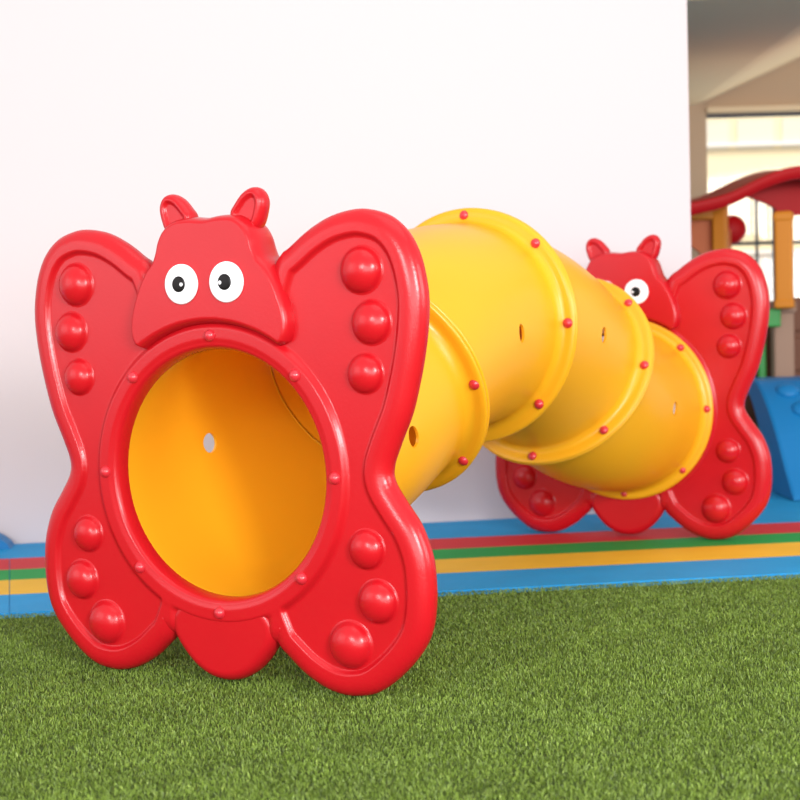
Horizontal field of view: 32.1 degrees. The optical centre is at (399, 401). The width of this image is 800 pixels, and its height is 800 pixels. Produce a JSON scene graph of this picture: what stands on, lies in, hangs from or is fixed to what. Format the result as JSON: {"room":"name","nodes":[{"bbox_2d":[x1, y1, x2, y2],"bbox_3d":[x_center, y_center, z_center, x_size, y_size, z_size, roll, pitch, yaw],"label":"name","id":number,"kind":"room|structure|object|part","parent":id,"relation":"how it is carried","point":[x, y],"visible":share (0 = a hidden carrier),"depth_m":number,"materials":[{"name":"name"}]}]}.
{"room":"indoor playground","nodes":[
{"label":"indoor playground","id":0,"kind":"room"},
{"bbox_2d":[0,0,690,543],"bbox_3d":[-1.450,-1.022,5.793,5.500,3.204,0.200,-2,3,-9],"label":"wall","id":1,"kind":"structure","parent":0,"point":[566,119],"depth_m":5.87,"materials":[{"name":"white paint"}]},
{"bbox_2d":[0,489,799,799],"bbox_3d":[1.085,0.640,3.791,15.000,0.056,13.200,-2,3,-7],"label":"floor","id":2,"kind":"structure","parent":0,"point":[501,765],"depth_m":2.99,"materials":[{"name":"green plastic"}]},
{"bbox_2d":[0,574,799,799],"bbox_3d":[-0.206,0.674,3.228,5.132,0.012,2.856,-2,3,0],"label":"artificial grass","id":3,"kind":"structure","parent":2,"relation":"on","point":[464,654],"depth_m":3.07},
{"bbox_2d":[0,556,799,614],"bbox_3d":[0.082,0.598,4.592,7.200,0.004,0.319,-2,3,-7],"label":"floor stripe","id":4,"kind":"object","parent":2,"relation":"on","point":[784,565],"visible":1,"depth_m":4.63,"materials":[{"name":"blue rubber"}]},
{"bbox_2d":[0,542,799,594],"bbox_3d":[0.046,0.584,4.893,7.200,0.004,0.287,-2,3,-7],"label":"floor stripe","id":5,"kind":"object","parent":2,"relation":"on","point":[23,586],"visible":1,"depth_m":4.95,"materials":[{"name":"yellow rubber"}]},
{"bbox_2d":[0,532,799,579],"bbox_3d":[0.015,0.572,5.148,7.200,0.004,0.229,-2,3,-7],"label":"floor stripe","id":6,"kind":"object","parent":2,"relation":"on","point":[36,573],"visible":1,"depth_m":5.22,"materials":[{"name":"green rubber"}]},
{"bbox_2d":[0,504,799,559],"bbox_3d":[0.224,0.535,5.748,7.765,0.004,0.606,-2,3,-9],"label":"floor stripe","id":7,"kind":"object","parent":2,"relation":"on","point":[784,513],"visible":0.33,"depth_m":5.78,"materials":[{"name":"blue rubber"}]},
{"bbox_2d":[0,533,13,549],"bbox_3d":[-1.834,0.533,5.617,0.520,0.130,0.110,-2,3,-7],"label":"wedge","id":8,"kind":"object","parent":7,"relation":"on","point":[5,542],"visible":1,"depth_m":5.61,"materials":[{"name":"blue plastic"}]},
{"bbox_2d":[0,522,799,569],"bbox_3d":[-0.014,0.560,5.395,7.200,0.004,0.268,-2,3,-7],"label":"floor stripe","id":9,"kind":"object","parent":2,"relation":"on","point":[790,527],"visible":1,"depth_m":5.46,"materials":[{"name":"red rubber"}]},
{"bbox_2d":[35,187,771,695],"bbox_3d":[0.228,0.000,4.382,1.120,1.203,2.659,0,3,32],"label":"tunnel","id":10,"kind":"object","parent":2,"relation":"on","point":[352,373],"visible":1,"depth_m":3.52,"materials":[{"name":"red plastic"}]},
{"bbox_3d":[-0.423,0.121,3.323,1.122,1.107,0.070,0,3,28],"label":"butterfly panel","id":11,"kind":"part","parent":10,"relation":"part of","materials":[{"name":"red plastic"}]},
{"bbox_3d":[0.886,-0.025,5.452,1.122,1.107,0.070,0,3,27],"label":"butterfly panel","id":12,"kind":"part","parent":10,"relation":"part of","materials":[{"name":"red plastic"}]},
{"bbox_2d":[690,166,799,429],"bbox_3d":[2.437,-0.509,8.143,2.000,1.710,1.190,-2,3,0],"label":"playhouse","id":13,"kind":"object","parent":2,"relation":"on","point":[712,228],"visible":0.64,"depth_m":7.76,"materials":[{"name":"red plastic"}]},
{"bbox_3d":[1.656,-0.589,8.083,0.345,0.920,0.040,-2,3,0],"label":"panel","id":14,"kind":"part","parent":13,"relation":"part of","materials":[{"name":"orange plastic"}]},
{"bbox_3d":[1.650,-1.076,8.018,0.360,0.060,0.070,-2,3,0],"label":"rail","id":15,"kind":"part","parent":13,"relation":"part of","materials":[{"name":"orange plastic"}]},
{"bbox_3d":[1.854,-0.659,8.030,0.095,1.065,0.095,-1,3,20],"label":"post","id":16,"kind":"part","parent":13,"relation":"part of","materials":[{"name":"orange plastic"}]},
{"bbox_3d":[1.909,-0.759,8.135,0.060,0.500,0.030,-2,3,0],"label":"trim","id":17,"kind":"part","parent":13,"relation":"part of","materials":[{"name":"orange plastic"}]},
{"bbox_2d":[728,215,746,243],"bbox_3d":[1.947,-1.011,8.139,0.170,0.170,0.054,-2,3,0],"label":"ball","id":18,"kind":"object","parent":13,"relation":"hanging from","point":[737,228],"depth_m":8.12,"materials":[{"name":"red plastic"}]},
{"bbox_3d":[2.019,-0.073,7.990,0.420,0.880,0.050,-2,3,0],"label":"panel","id":19,"kind":"part","parent":13,"relation":"part of","materials":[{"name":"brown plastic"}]},
{"bbox_3d":[2.045,-0.028,7.862,0.045,0.800,0.050,-2,3,0],"label":"green post","id":20,"kind":"part","parent":13,"relation":"part of","materials":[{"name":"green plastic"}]},
{"bbox_3d":[2.107,-0.779,7.633,0.106,0.530,0.106,-1,3,20],"label":"post","id":21,"kind":"part","parent":13,"relation":"part of","materials":[{"name":"orange plastic"}]},
{"bbox_2d":[748,376,799,500],"bbox_3d":[2.215,0.151,6.855,0.820,0.535,0.930,-2,3,0],"label":"ramp","id":22,"kind":"object","parent":2,"relation":"on","point":[775,400],"visible":0.91,"depth_m":6.76,"materials":[{"name":"blue plastic"}]},
{"bbox_2d":[687,0,799,104],"bbox_3d":[2.329,-2.540,8.260,6.200,1.040,3.250,-2,3,0],"label":"ceiling","id":23,"kind":"structure","parent":0,"point":[732,43],"depth_m":7.71,"materials":[{"name":"beige paint"}]},
{"bbox_2d":[689,58,799,259],"bbox_3d":[2.793,-1.363,10.048,6.939,3.200,0.200,-2,3,0],"label":"wall","id":24,"kind":"structure","parent":0,"point":[781,85],"depth_m":9.91,"materials":[{"name":"beige paint"}]},
{"bbox_2d":[706,105,799,112],"bbox_3d":[3.911,-2.123,9.890,3.460,0.035,0.050,-2,3,0],"label":"trim","id":25,"kind":"structure","parent":24,"relation":"attached to","point":[767,108],"depth_m":9.87,"materials":[{"name":"beige paint"}]},
{"bbox_3d":[6.500,-0.077,15.175,15.000,0.060,9.700,-2,3,0],"label":"floor","id":26,"kind":"structure","parent":0,"visible":0},
{"bbox_2d":[706,112,799,300],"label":"window","id":27,"kind":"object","parent":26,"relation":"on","point":[737,148],"visible":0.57,"depth_m":16.08,"materials":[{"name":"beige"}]},
{"bbox_3d":[5.475,-0.949,16.151,9.000,1.550,0.080,-2,3,0],"label":"panel","id":28,"kind":"part","parent":27,"relation":"part of","materials":[{"name":"white"}]}
]}

